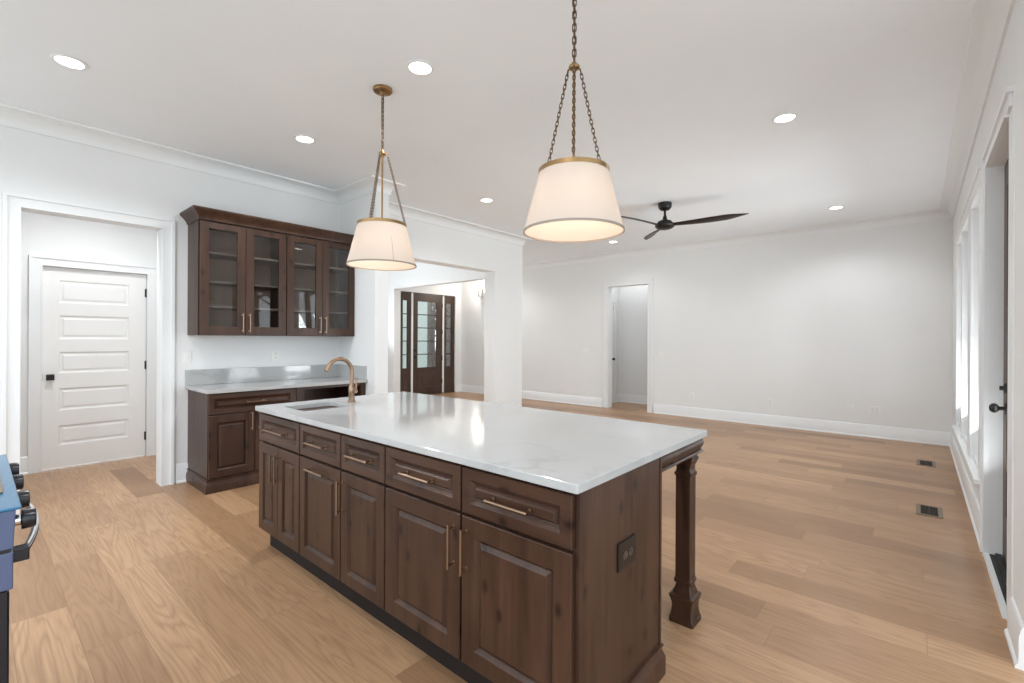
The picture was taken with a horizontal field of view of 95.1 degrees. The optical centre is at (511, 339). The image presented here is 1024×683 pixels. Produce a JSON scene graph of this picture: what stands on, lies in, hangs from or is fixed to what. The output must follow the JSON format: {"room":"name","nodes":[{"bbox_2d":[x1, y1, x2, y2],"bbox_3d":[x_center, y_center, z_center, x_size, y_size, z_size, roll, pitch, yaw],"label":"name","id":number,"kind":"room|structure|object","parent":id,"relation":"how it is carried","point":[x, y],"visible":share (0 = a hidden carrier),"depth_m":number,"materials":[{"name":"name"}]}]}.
{"room":"kitchen","nodes":[
{"label":"kitchen","id":0,"kind":"room"},
{"bbox_2d":[20,211,156,456],"bbox_3d":[-4.660,-0.198,4.684,0.120,3.009,2.470,0,0,41],"label":"wall","id":1,"kind":"structure","parent":0,"point":[46,235],"depth_m":4.77,"materials":[{"name":"paint"}]},
{"bbox_2d":[20,456,27,474],"bbox_3d":[-5.014,1.219,4.171,0.028,0.172,0.980,0,0,41],"label":"baseboard","id":2,"kind":"structure","parent":1,"relation":"attached to","point":[23,460],"depth_m":4.52,"materials":[{"name":"paint"}]},
{"bbox_2d":[28,254,156,473],"bbox_3d":[-4.353,0.243,4.926,0.030,2.130,1.020,0,0,41],"label":"trim","id":3,"kind":"structure","parent":1,"relation":"attached to","point":[36,262],"depth_m":4.61,"materials":[{"name":"paint"}]},
{"bbox_2d":[42,266,146,469],"bbox_3d":[-4.377,0.287,4.951,0.091,2.019,0.844,0,0,41],"label":"door","id":4,"kind":"structure","parent":1,"relation":"in","point":[94,322],"depth_m":4.93,"materials":[{"name":"paint"}]},
{"bbox_2d":[0,125,338,484],"bbox_3d":[-3.375,-0.191,4.036,0.150,3.009,4.275,0,0,41],"label":"wall","id":5,"kind":"structure","parent":0,"point":[31,164],"depth_m":4.28,"materials":[{"name":"paint"}]},
{"bbox_2d":[1,191,174,513],"bbox_3d":[-3.415,0.113,3.855,0.030,2.400,1.060,0,0,41],"label":"trim","id":6,"kind":"structure","parent":5,"relation":"attached to","point":[12,203],"depth_m":3.58,"materials":[{"name":"paint"}]},
{"bbox_2d":[175,462,187,483],"bbox_3d":[-3.026,1.229,4.311,0.028,0.172,0.113,0,0,41],"label":"baseboard","id":7,"kind":"structure","parent":5,"relation":"attached to","point":[180,469],"depth_m":4.29,"materials":[{"name":"paint"}]},
{"bbox_2d":[182,351,190,363],"bbox_3d":[-3.010,0.168,4.337,0.011,0.115,0.072,0,0,41],"label":"light switch","id":8,"kind":"object","parent":5,"relation":"attached to","point":[186,355],"visible":1,"depth_m":4.33,"materials":[{"name":"white plastic"}]},
{"bbox_2d":[187,219,285,335],"bbox_3d":[-2.614,-0.545,4.498,0.388,1.020,0.748,0,0,41],"label":"upper cabinet","id":9,"kind":"object","parent":5,"relation":"attached to","point":[237,274],"visible":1,"depth_m":4.48,"materials":[{"name":"brown wood"}]},
{"bbox_2d":[209,251,277,264],"bbox_3d":[-2.643,-0.781,4.524,0.284,0.018,0.712,0,0,41],"label":"shelf","id":10,"kind":"object","parent":9,"relation":"attached to","point":[213,256],"depth_m":4.54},
{"bbox_2d":[209,280,277,289],"bbox_3d":[-2.645,-0.521,4.524,0.284,0.018,0.712,0,0,41],"label":"shelf","id":11,"kind":"object","parent":9,"relation":"attached to","point":[212,284],"depth_m":4.54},
{"bbox_2d":[209,305,277,311],"bbox_3d":[-2.646,-0.295,4.524,0.284,0.018,0.712,0,0,41],"label":"shelf","id":12,"kind":"object","parent":9,"relation":"attached to","point":[212,308],"depth_m":4.54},
{"bbox_2d":[179,205,353,244],"bbox_3d":[-2.377,-1.103,4.747,0.415,0.097,1.565,0,0,41],"label":"crown molding","id":13,"kind":"structure","parent":9,"relation":"attached to","point":[193,213],"depth_m":4.46,"materials":[{"name":"brown wood"}]},
{"bbox_2d":[0,103,532,245],"bbox_3d":[-1.987,-1.630,5.000,1.163,0.118,7.497,0,0,37],"label":"trim","id":14,"kind":"structure","parent":5,"relation":"attached to","point":[10,116],"depth_m":4.49,"materials":[{"name":"paint"}]},
{"bbox_2d":[272,350,278,360],"bbox_3d":[-2.490,0.173,4.938,0.009,0.115,0.072,0,0,41],"label":"power outlet","id":15,"kind":"object","parent":5,"relation":"attached to","point":[275,353],"visible":1,"depth_m":4.93,"materials":[{"name":"white plastic"}]},
{"bbox_2d":[285,234,354,335],"bbox_3d":[-2.123,-0.543,5.065,0.388,1.020,0.748,0,0,41],"label":"upper cabinet","id":16,"kind":"object","parent":5,"relation":"attached to","point":[320,285],"visible":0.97,"depth_m":5.11,"materials":[{"name":"brown wood"}]},
{"bbox_2d":[294,262,347,272],"bbox_3d":[-2.152,-0.779,5.091,0.284,0.018,0.712,0,0,41],"label":"shelf","id":17,"kind":"object","parent":16,"relation":"attached to","point":[302,267],"depth_m":5.12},
{"bbox_2d":[294,288,347,294],"bbox_3d":[-2.153,-0.519,5.091,0.284,0.018,0.712,0,0,41],"label":"shelf","id":18,"kind":"object","parent":16,"relation":"attached to","point":[297,291],"depth_m":5.12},
{"bbox_2d":[294,310,347,314],"bbox_3d":[-2.154,-0.293,5.091,0.284,0.018,0.712,0,0,41],"label":"shelf","id":19,"kind":"object","parent":16,"relation":"attached to","point":[296,312],"depth_m":5.16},
{"bbox_2d":[339,192,388,394],"bbox_3d":[-1.689,-0.183,5.294,0.750,3.009,0.165,0,0,41],"label":"wall","id":20,"kind":"structure","parent":0,"point":[368,347],"depth_m":5.09,"materials":[{"name":"paint"}]},
{"bbox_2d":[401,283,460,390],"bbox_3d":[-3.048,-0.190,10.007,0.160,3.009,5.475,0,0,41],"label":"wall","id":21,"kind":"structure","parent":0,"point":[454,289],"depth_m":11.78,"materials":[{"name":"paint"}]},
{"bbox_2d":[400,293,410,391],"bbox_3d":[-2.441,0.123,10.661,0.053,2.350,0.306,0,0,41],"label":"window","id":22,"kind":"structure","parent":21,"relation":"in","point":[405,373],"depth_m":10.69,"materials":[{"name":"brown wood"}]},
{"bbox_2d":[410,292,443,392],"bbox_3d":[-2.038,0.120,11.166,0.130,2.400,0.982,0,0,41],"label":"trim","id":23,"kind":"structure","parent":21,"relation":"attached to","point":[411,390],"depth_m":10.78,"materials":[{"name":"paint"}]},
{"bbox_2d":[413,294,442,393],"bbox_3d":[-1.990,0.125,11.135,0.113,2.350,0.894,0,0,41],"label":"door","id":24,"kind":"structure","parent":21,"relation":"in","point":[426,380],"depth_m":11.15,"materials":[{"name":"brown wood"}]},
{"bbox_2d":[401,291,454,394],"bbox_3d":[-2.018,0.120,11.181,0.140,2.400,1.650,0,0,41],"label":"trim","id":25,"kind":"structure","parent":21,"relation":"attached to","point":[401,291],"depth_m":11.24,"materials":[{"name":"brown wood"}]},
{"bbox_2d":[444,297,454,391],"bbox_3d":[-1.579,0.127,11.655,0.053,2.350,0.354,0,0,41],"label":"window","id":26,"kind":"structure","parent":21,"relation":"in","point":[448,370],"depth_m":11.69,"materials":[{"name":"brown wood"}]},
{"bbox_2d":[388,262,484,392],"bbox_3d":[-1.388,-0.181,9.097,3.540,3.009,0.165,0,0,41],"label":"wall","id":27,"kind":"structure","parent":0,"point":[425,274],"depth_m":9.88,"materials":[{"name":"paint"}]},
{"bbox_2d":[389,214,521,406],"bbox_3d":[-0.920,-0.179,6.768,0.220,3.009,3.070,0,0,41],"label":"wall","id":28,"kind":"structure","parent":0,"point":[500,261],"depth_m":7.41,"materials":[{"name":"paint"}]},
{"bbox_2d":[0,0,973,263],"bbox_3d":[-0.260,-1.740,5.528,10.250,0.120,10.600,0,0,41],"label":"ceiling","id":29,"kind":"structure","parent":0,"point":[684,97],"depth_m":3.19,"materials":[{"name":"paint"}]},
{"bbox_2d":[50,53,88,69],"bbox_3d":[-2.693,-1.687,2.853,0.172,0.009,0.172,0,0,41],"label":"recessed light","id":30,"kind":"object","parent":29,"relation":"in","point":[68,61],"visible":1,"depth_m":2.84,"materials":[{"name":"paint"}]},
{"bbox_2d":[294,134,315,143],"bbox_3d":[-1.743,-1.682,3.941,0.172,0.009,0.172,0,0,41],"label":"recessed light","id":31,"kind":"object","parent":29,"relation":"in","point":[301,138],"visible":1,"depth_m":3.94,"materials":[{"name":"paint"}]},
{"bbox_2d":[346,84,416,270],"bbox_3d":[-0.873,-1.087,3.154,0.458,1.190,0.458,0,0,-16],"label":"pendant lamp","id":32,"kind":"object","parent":29,"relation":"hanging from","point":[378,244],"visible":1,"depth_m":3.03,"materials":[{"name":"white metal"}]},
{"bbox_2d":[406,59,433,75],"bbox_3d":[-0.568,-1.676,2.895,0.172,0.009,0.172,0,0,41],"label":"recessed light","id":33,"kind":"object","parent":29,"relation":"in","point":[420,67],"visible":1,"depth_m":2.89,"materials":[{"name":"paint"}]},
{"bbox_2d":[479,198,493,201],"bbox_3d":[-0.308,-1.675,5.649,0.172,0.009,0.172,0,0,41],"label":"recessed light","id":34,"kind":"object","parent":29,"relation":"in","point":[481,199],"visible":1,"depth_m":5.64,"materials":[{"name":"paint"}]},
{"bbox_2d":[523,0,624,242],"bbox_3d":[0.283,-1.082,2.142,0.458,1.190,0.458,0,0,-22],"label":"pendant lamp","id":35,"kind":"object","parent":29,"relation":"hanging from","point":[574,200],"visible":1,"depth_m":2.01,"materials":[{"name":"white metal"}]},
{"bbox_2d":[621,201,748,239],"bbox_3d":[1.953,-1.505,5.580,1.488,0.326,1.578,0,0,41],"label":"ceiling fan","id":36,"kind":"object","parent":29,"relation":"hanging from","point":[664,224],"visible":0.95,"depth_m":5.63,"materials":[{"name":"black metal"}]},
{"bbox_2d":[772,112,797,122],"bbox_3d":[2.051,-1.663,3.523,0.172,0.009,0.172,0,0,41],"label":"recessed light","id":37,"kind":"object","parent":29,"relation":"in","point":[788,116],"visible":1,"depth_m":3.51,"materials":[{"name":"paint"}]},
{"bbox_2d":[828,205,844,209],"bbox_3d":[4.074,-1.653,5.886,0.172,0.009,0.172,0,0,41],"label":"recessed light","id":38,"kind":"object","parent":29,"relation":"in","point":[838,206],"visible":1,"depth_m":5.88,"materials":[{"name":"paint"}]},
{"bbox_2d":[9,391,1023,682],"bbox_3d":[-0.276,1.379,5.528,10.250,0.100,10.600,0,0,41],"label":"floor","id":39,"kind":"structure","parent":0,"point":[816,562],"depth_m":2.56,"materials":[{"name":"brown wood"}]},
{"bbox_2d":[0,454,39,682],"bbox_3d":[-1.698,0.861,1.177,0.780,0.922,0.715,0,0,41],"label":"range","id":40,"kind":"object","parent":39,"relation":"on","point":[11,500],"visible":1,"depth_m":1.14,"materials":[{"name":"blue metal"},{"name":"black metal"},{"name":"stainless steel"}]},
{"bbox_2d":[186,388,295,494],"bbox_3d":[-2.538,0.890,4.420,0.615,0.855,0.761,0,0,41],"label":"base cabinet","id":41,"kind":"object","parent":39,"relation":"on","point":[223,428],"visible":0.74,"depth_m":4.14,"materials":[{"name":"brown wood"}]},
{"bbox_2d":[185,364,367,393],"bbox_3d":[-2.292,0.376,4.700,0.619,0.174,1.516,0,0,41],"label":"countertop","id":42,"kind":"structure","parent":41,"relation":"on","point":[226,380],"depth_m":4.70,"materials":[{"name":"white stone"}]},
{"bbox_2d":[259,406,336,573],"bbox_3d":[-1.202,0.889,2.993,0.560,0.870,0.647,0,0,41],"label":"base cabinet","id":43,"kind":"object","parent":39,"relation":"on","point":[279,447],"visible":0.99,"depth_m":2.76,"materials":[{"name":"brown wood"}]},
{"bbox_2d":[300,423,352,601],"bbox_3d":[-0.824,0.891,2.665,0.440,0.870,0.647,0,0,41],"label":"base cabinet","id":44,"kind":"object","parent":39,"relation":"on","point":[320,448],"visible":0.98,"depth_m":2.44,"materials":[{"name":"brown wood"}]},
{"bbox_2d":[296,382,365,401],"bbox_3d":[-2.058,0.892,5.003,0.578,0.855,0.748,0,0,41],"label":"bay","id":45,"kind":"object","parent":39,"relation":"on","point":[340,390],"visible":0.18,"depth_m":5.21,"materials":[{"name":"brown wood"}]},
{"bbox_2d":[335,434,397,633],"bbox_3d":[-0.516,0.892,2.398,0.376,0.870,0.647,0,0,41],"label":"base cabinet","id":46,"kind":"object","parent":39,"relation":"on","point":[363,461],"visible":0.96,"depth_m":2.18,"materials":[{"name":"brown wood"}]},
{"bbox_2d":[385,446,665,682],"bbox_3d":[0.014,0.895,1.949,1.013,0.870,0.663,0,0,41],"label":"base cabinet","id":47,"kind":"object","parent":39,"relation":"on","point":[480,565],"depth_m":1.65,"materials":[{"name":"brown wood"}]},
{"bbox_2d":[255,392,706,493],"bbox_3d":[-0.346,0.443,2.602,2.411,0.030,1.133,0,0,41],"label":"countertop","id":48,"kind":"structure","parent":47,"relation":"on","point":[574,453],"depth_m":2.13,"materials":[{"name":"white stone"}]},
{"bbox_2d":[324,357,357,401],"bbox_3d":[-1.127,0.271,3.095,0.084,0.306,0.221,0,0,41],"label":"bar faucet","id":49,"kind":"object","parent":48,"relation":"on","point":[352,390],"visible":1,"depth_m":3.15,"materials":[{"name":"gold metal"}]},
{"bbox_2d":[617,534,635,572],"bbox_3d":[0.402,0.747,1.638,0.011,0.095,0.125,0,0,41],"label":"island outlet","id":50,"kind":"object","parent":47,"relation":"attached to","point":[626,549],"visible":1,"depth_m":1.63,"materials":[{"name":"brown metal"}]},
{"bbox_2d":[623,551,627,559],"bbox_3d":[0.391,0.747,1.619,0.004,0.027,0.033,0,0,41],"label":"receptacle","id":51,"kind":"object","parent":50,"relation":"attached to","point":[625,553],"depth_m":1.62,"materials":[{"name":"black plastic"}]},
{"bbox_2d":[662,439,703,628],"bbox_3d":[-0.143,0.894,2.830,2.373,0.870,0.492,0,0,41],"label":"island leg","id":52,"kind":"object","parent":39,"relation":"on","point":[684,596],"visible":0.51,"depth_m":2.20,"materials":[{"name":"brown wood"}]},
{"bbox_2d":[916,459,935,466],"bbox_3d":[4.503,1.349,5.096,0.156,0.006,0.296,0,0,41],"label":"floor vent","id":53,"kind":"object","parent":39,"relation":"in","point":[918,462],"visible":1,"depth_m":5.08,"materials":[{"name":"brown metal"}]},
{"bbox_2d":[916,503,943,518],"bbox_3d":[3.267,1.343,3.667,0.156,0.006,0.296,0,0,41],"label":"floor vent","id":54,"kind":"object","parent":39,"relation":"in","point":[921,509],"visible":1,"depth_m":3.66,"materials":[{"name":"brown metal"}]},
{"bbox_2d":[612,287,618,393],"bbox_3d":[1.982,-0.165,9.817,0.130,3.009,0.830,0,0,41],"label":"wall","id":55,"kind":"structure","parent":0,"point":[615,290],"depth_m":10.04,"materials":[{"name":"paint"}]},
{"bbox_2d":[612,306,614,401],"bbox_3d":[1.979,0.319,9.680,0.110,2.018,0.498,0,0,41],"label":"door","id":56,"kind":"structure","parent":55,"relation":"in","point":[612,306],"depth_m":9.87,"materials":[{"name":"paint"}]},
{"bbox_2d":[612,301,615,402],"bbox_3d":[1.972,0.275,9.685,0.030,2.130,0.690,0,0,41],"label":"trim","id":57,"kind":"structure","parent":55,"relation":"attached to","point":[613,303],"depth_m":9.91,"materials":[{"name":"paint"}]},
{"bbox_2d":[619,285,647,395],"bbox_3d":[3.161,-0.159,9.444,2.400,3.009,0.150,0,0,41],"label":"wall","id":58,"kind":"structure","parent":0,"point":[633,300],"depth_m":9.87,"materials":[{"name":"paint"}]},
{"bbox_2d":[616,394,646,404],"bbox_3d":[3.045,1.259,9.333,2.120,0.172,0.160,0,0,41],"label":"baseboard","id":59,"kind":"structure","parent":58,"relation":"attached to","point":[628,398],"depth_m":9.87,"materials":[{"name":"paint"}]},
{"bbox_2d":[461,218,952,432],"bbox_3d":[2.266,-0.163,8.923,9.290,3.009,0.150,0,0,41],"label":"wall","id":60,"kind":"structure","parent":0,"point":[862,318],"depth_m":7.24,"materials":[{"name":"paint"}]},
{"bbox_2d":[478,287,484,303],"bbox_3d":[-0.749,-1.054,11.325,0.150,0.380,0.174,0,0,41],"label":"wall sconce","id":61,"kind":"object","parent":60,"relation":"attached to","point":[482,290],"visible":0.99,"depth_m":11.35,"materials":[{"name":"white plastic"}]},
{"bbox_2d":[455,385,602,406],"bbox_3d":[0.182,1.245,10.496,4.090,0.172,0.195,0,0,41],"label":"baseboard","id":62,"kind":"structure","parent":60,"relation":"attached to","point":[570,399],"depth_m":10.03,"materials":[{"name":"paint"}]},
{"bbox_2d":[603,278,652,412],"bbox_3d":[2.183,0.112,8.875,1.010,2.457,0.030,0,0,41],"label":"trim","id":63,"kind":"structure","parent":60,"relation":"attached to","point":[649,281],"depth_m":8.74,"materials":[{"name":"paint"}]},
{"bbox_2d":[522,0,1014,269],"bbox_3d":[0.430,-1.618,6.874,9.030,0.118,5.360,0,0,41],"label":"trim","id":64,"kind":"structure","parent":60,"relation":"attached to","point":[990,19],"depth_m":4.07,"materials":[{"name":"paint"}]},
{"bbox_2d":[767,398,772,405],"bbox_3d":[4.017,0.978,7.294,0.072,0.115,0.009,0,0,41],"label":"power outlet","id":65,"kind":"object","parent":60,"relation":"attached to","point":[769,400],"visible":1,"depth_m":7.29,"materials":[{"name":"white plastic"}]},
{"bbox_2d":[653,403,979,548],"bbox_3d":[2.802,1.258,5.764,3.970,0.172,3.910,0,0,41],"label":"baseboard","id":66,"kind":"structure","parent":60,"relation":"attached to","point":[855,429],"depth_m":6.58,"materials":[{"name":"paint"}]},
{"bbox_2d":[847,404,853,412],"bbox_3d":[4.789,0.982,6.626,0.072,0.115,0.007,0,0,41],"label":"data plate","id":67,"kind":"object","parent":60,"relation":"attached to","point":[850,408],"visible":1,"depth_m":6.62,"materials":[{"name":"white plastic"}]},
{"bbox_2d":[869,406,879,414],"bbox_3d":[4.992,0.983,6.448,0.117,0.115,0.009,0,0,41],"label":"power outlet","id":68,"kind":"object","parent":60,"relation":"attached to","point":[873,410],"visible":1,"depth_m":6.45,"materials":[{"name":"white plastic"}]},
{"bbox_2d":[952,0,1023,623],"bbox_3d":[3.902,-0.155,3.857,0.180,3.009,5.360,0,0,41],"label":"wall","id":69,"kind":"structure","parent":0,"point":[1009,71],"depth_m":2.86,"materials":[{"name":"paint"}]},
{"bbox_2d":[952,165,981,496],"bbox_3d":[4.013,-0.045,4.158,0.045,2.220,2.730,0,0,41],"label":"trim","id":70,"kind":"structure","parent":69,"relation":"attached to","point":[967,216],"depth_m":3.75,"materials":[{"name":"paint"}]},
{"bbox_2d":[973,454,977,465],"bbox_3d":[3.483,-0.053,3.413,0.130,1.960,0.680,0,0,41],"label":"window","id":71,"kind":"structure","parent":69,"relation":"in","point":[975,456],"depth_m":3.60,"materials":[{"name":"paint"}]},
{"bbox_2d":[983,158,1008,618],"bbox_3d":[2.718,0.143,2.517,0.190,2.400,0.865,0,0,41],"label":"door","id":72,"kind":"structure","parent":69,"relation":"in","point":[996,564],"depth_m":2.76,"materials":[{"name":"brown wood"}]},
{"bbox_2d":[980,85,1015,619],"bbox_3d":[2.635,0.093,2.559,0.030,2.500,1.100,0,0,41],"label":"trim","id":73,"kind":"structure","parent":69,"relation":"attached to","point":[1006,111],"depth_m":2.44,"materials":[{"name":"paint"}]},
{"bbox_2d":[1004,596,1023,670],"bbox_3d":[2.164,1.255,2.020,0.028,0.172,0.315,0,0,41],"label":"baseboard","id":74,"kind":"structure","parent":69,"relation":"attached to","point":[1014,632],"depth_m":1.98,"materials":[{"name":"paint"}]},
{"label":"outside","id":75,"kind":"structure","parent":0,"visible":0},
{"bbox_3d":[-26.058,1.925,22.591,51.040,0.050,120.000,0,0,41],"label":"ground","id":76,"kind":"structure","parent":75,"visible":0},
{"bbox_2d":[403,300,426,367],"bbox_3d":[-4.592,0.157,11.877,0.300,3.700,5.930,0,0,41],"label":"wall","id":77,"kind":"structure","parent":76,"relation":"on","point":[422,306],"depth_m":13.83,"materials":[{"name":"paint"}]},
{"bbox_2d":[427,302,431,366],"bbox_3d":[-2.907,-2.622,16.078,4.596,9.397,3.386,0,0,-4],"label":"bare tree","id":78,"kind":"object","parent":76,"relation":"on","point":[429,363],"visible":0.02,"depth_m":16.55,"materials":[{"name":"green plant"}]},
{"bbox_2d":[433,306,435,361],"bbox_3d":[-4.608,-3.309,30.029,5.063,10.757,5.066,0,0,-34],"label":"bare tree","id":79,"kind":"object","parent":76,"relation":"on","point":[434,335],"visible":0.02,"depth_m":29.65,"materials":[{"name":"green plant"}]},
{"bbox_2d":[431,303,446,366],"bbox_3d":[-3.565,-1.853,22.350,4.137,7.847,4.830,0,0,-18],"label":"bare tree","id":80,"kind":"object","parent":76,"relation":"on","point":[432,330],"visible":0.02,"depth_m":22.82,"materials":[{"name":"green plant"}]},
{"bbox_2d":[431,309,447,366],"bbox_3d":[-2.986,-1.925,18.365,4.162,8.007,3.797,0,0,-13],"label":"bare tree","id":81,"kind":"object","parent":76,"relation":"on","point":[432,318],"visible":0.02,"depth_m":18.96,"materials":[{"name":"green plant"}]},
{"bbox_2d":[432,303,448,357],"bbox_3d":[-3.825,-2.292,21.004,4.584,8.730,4.904,0,0,-3],"label":"bare tree","id":82,"kind":"object","parent":76,"relation":"on","point":[435,303],"visible":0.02,"depth_m":21.57,"materials":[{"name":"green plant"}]},
{"bbox_2d":[432,303,448,337],"bbox_3d":[-2.074,-2.227,18.909,4.034,8.626,5.244,0,0,41],"label":"bare tree","id":83,"kind":"object","parent":76,"relation":"on","point":[447,331],"visible":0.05,"depth_m":18.73,"materials":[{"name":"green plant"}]},
{"bbox_2d":[446,321,447,365],"bbox_3d":[-2.311,-3.457,19.252,5.226,11.088,5.984,0,0,30],"label":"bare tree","id":84,"kind":"object","parent":76,"relation":"on","point":[446,321],"visible":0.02,"depth_m":19.01,"materials":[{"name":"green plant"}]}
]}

